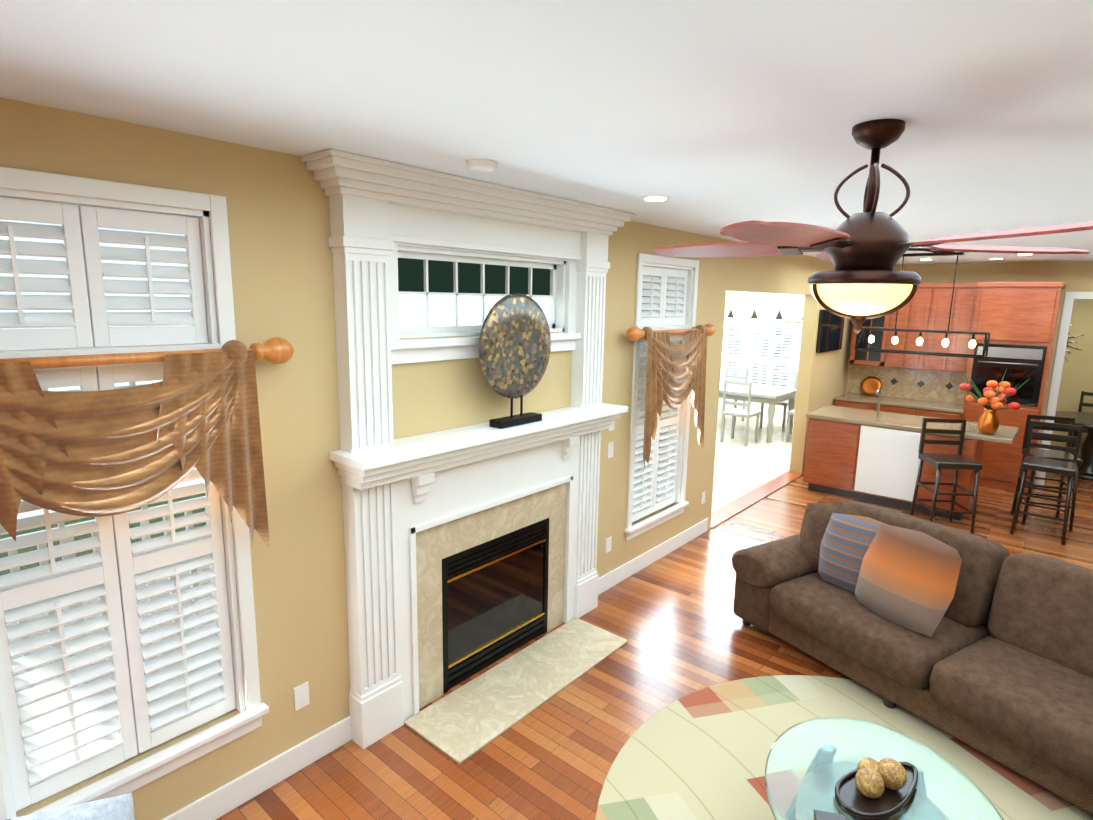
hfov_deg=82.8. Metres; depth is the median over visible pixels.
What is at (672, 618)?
floor
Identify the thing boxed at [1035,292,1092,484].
trim
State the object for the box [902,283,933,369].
upper cabinet
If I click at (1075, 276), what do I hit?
wall
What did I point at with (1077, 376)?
wall
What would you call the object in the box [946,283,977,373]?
upper cabinet
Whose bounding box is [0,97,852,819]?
wall
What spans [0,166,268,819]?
window
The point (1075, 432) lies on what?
dining chair
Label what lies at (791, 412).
chair
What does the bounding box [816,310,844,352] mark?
television
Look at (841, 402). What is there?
base cabinet
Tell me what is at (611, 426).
electrical outlet plate
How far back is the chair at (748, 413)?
9.68 m
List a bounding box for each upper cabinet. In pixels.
[850,317,881,365]
[878,301,909,369]
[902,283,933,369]
[922,283,957,373]
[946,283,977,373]
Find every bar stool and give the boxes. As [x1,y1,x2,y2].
[910,418,982,533]
[1010,420,1082,544]
[1011,414,1082,529]
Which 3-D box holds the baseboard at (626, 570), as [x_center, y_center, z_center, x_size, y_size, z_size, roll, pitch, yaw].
[0.923,1.233,5.274,0.014,0.130,1.945,9,13,40]
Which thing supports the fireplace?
on the floor
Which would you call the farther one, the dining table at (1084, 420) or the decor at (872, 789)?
the dining table at (1084, 420)
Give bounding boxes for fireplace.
[301,149,634,763]
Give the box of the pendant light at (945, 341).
[855,252,990,358]
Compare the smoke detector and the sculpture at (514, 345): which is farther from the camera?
the sculpture at (514, 345)
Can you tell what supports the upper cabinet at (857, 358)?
attached to the wall at (1075, 276)
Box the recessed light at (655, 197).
[639,195,671,200]
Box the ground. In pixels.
[0,371,787,753]
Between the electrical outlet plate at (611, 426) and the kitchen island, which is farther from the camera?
the kitchen island
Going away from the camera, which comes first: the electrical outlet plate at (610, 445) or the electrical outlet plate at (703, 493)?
the electrical outlet plate at (610, 445)
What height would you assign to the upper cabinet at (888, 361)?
1.120 m
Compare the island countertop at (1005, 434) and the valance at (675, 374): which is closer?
the valance at (675, 374)
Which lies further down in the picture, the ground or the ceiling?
the ground
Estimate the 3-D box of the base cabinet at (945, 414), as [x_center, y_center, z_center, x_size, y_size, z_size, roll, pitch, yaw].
[5.168,0.417,8.171,0.500,0.880,0.620,9,13,40]
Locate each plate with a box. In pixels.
[294,682,308,710]
[606,536,611,552]
[607,442,613,457]
[608,423,614,430]
[701,491,705,503]
[861,376,881,394]
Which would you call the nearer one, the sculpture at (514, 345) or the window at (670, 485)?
the sculpture at (514, 345)
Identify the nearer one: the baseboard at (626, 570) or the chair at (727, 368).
the baseboard at (626, 570)
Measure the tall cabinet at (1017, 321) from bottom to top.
2.480 m
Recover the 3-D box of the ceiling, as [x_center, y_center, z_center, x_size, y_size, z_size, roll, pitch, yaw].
[2.580,-1.457,5.002,9.620,0.100,12.810,9,13,40]
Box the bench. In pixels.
[6,793,134,819]
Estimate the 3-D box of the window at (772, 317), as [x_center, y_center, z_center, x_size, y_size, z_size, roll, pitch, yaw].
[4.218,-1.056,11.968,2.700,1.850,0.152,9,13,40]
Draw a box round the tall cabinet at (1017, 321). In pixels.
[958,282,1064,491]
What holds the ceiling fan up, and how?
hanging from the ceiling
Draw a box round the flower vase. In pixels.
[952,369,1040,434]
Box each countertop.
[807,405,1018,443]
[838,394,961,413]
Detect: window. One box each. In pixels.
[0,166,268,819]
[624,253,698,540]
[720,305,803,399]
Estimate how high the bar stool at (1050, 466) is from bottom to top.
1.081 m
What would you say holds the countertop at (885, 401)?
on the base cabinet at (909, 410)
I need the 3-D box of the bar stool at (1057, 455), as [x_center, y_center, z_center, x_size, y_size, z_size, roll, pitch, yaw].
[5.168,0.632,6.380,0.423,1.081,0.423,5,11,23]
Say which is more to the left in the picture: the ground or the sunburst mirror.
the ground
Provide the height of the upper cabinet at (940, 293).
1.120 m
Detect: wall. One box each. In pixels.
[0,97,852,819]
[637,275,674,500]
[718,291,804,420]
[845,261,1092,483]
[1050,299,1092,455]
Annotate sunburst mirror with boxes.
[1065,324,1081,360]
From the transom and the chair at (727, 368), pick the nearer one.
the transom
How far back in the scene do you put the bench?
2.05 m
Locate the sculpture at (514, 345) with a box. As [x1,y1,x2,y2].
[479,293,550,428]
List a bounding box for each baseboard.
[162,716,351,819]
[598,518,707,594]
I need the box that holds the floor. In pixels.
[216,411,1092,819]
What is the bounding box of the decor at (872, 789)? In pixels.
[814,758,918,819]
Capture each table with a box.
[719,381,796,442]
[765,717,1002,819]
[1054,411,1092,480]
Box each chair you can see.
[720,380,760,446]
[724,366,747,422]
[759,370,797,430]
[785,409,794,441]
[1070,391,1092,454]
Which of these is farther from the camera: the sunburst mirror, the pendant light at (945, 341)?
the sunburst mirror
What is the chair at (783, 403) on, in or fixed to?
on the floor
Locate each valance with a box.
[0,337,293,549]
[626,324,714,467]
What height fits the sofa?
0.920 m
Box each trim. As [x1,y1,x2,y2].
[710,471,802,528]
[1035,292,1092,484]
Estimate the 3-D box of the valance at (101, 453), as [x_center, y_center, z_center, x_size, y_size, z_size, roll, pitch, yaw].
[-1.464,0.201,2.082,0.158,0.845,1.330,9,13,40]
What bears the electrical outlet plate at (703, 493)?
attached to the wall at (280, 247)
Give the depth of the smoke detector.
2.55 m
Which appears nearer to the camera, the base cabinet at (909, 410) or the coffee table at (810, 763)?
the coffee table at (810, 763)
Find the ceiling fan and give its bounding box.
[654,119,1092,332]
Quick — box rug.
[595,675,1092,819]
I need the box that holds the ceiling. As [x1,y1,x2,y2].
[0,0,1092,264]
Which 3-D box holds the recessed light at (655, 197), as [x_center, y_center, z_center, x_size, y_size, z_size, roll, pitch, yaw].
[0.596,-1.152,3.391,0.174,0.011,0.174,7,12,31]
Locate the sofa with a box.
[732,502,1092,819]
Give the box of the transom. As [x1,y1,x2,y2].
[397,246,565,338]
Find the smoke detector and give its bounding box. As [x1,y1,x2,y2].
[466,159,496,172]
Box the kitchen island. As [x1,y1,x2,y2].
[803,416,986,520]
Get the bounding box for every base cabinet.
[834,398,873,409]
[870,402,913,414]
[914,406,957,418]
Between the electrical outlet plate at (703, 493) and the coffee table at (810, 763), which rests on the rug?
the coffee table at (810, 763)
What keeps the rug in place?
on the floor
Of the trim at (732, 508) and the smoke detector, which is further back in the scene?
the trim at (732, 508)
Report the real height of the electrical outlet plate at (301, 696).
0.115 m
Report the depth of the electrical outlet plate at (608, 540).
4.70 m
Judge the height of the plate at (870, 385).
0.262 m
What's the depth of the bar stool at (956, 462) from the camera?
6.17 m
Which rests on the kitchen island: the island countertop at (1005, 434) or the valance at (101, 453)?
the island countertop at (1005, 434)
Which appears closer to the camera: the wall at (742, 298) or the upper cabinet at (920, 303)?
the upper cabinet at (920, 303)
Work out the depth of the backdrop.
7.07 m
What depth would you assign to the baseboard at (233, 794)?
2.76 m
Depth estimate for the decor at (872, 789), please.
2.16 m
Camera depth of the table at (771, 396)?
10.12 m
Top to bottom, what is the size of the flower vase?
0.661 m

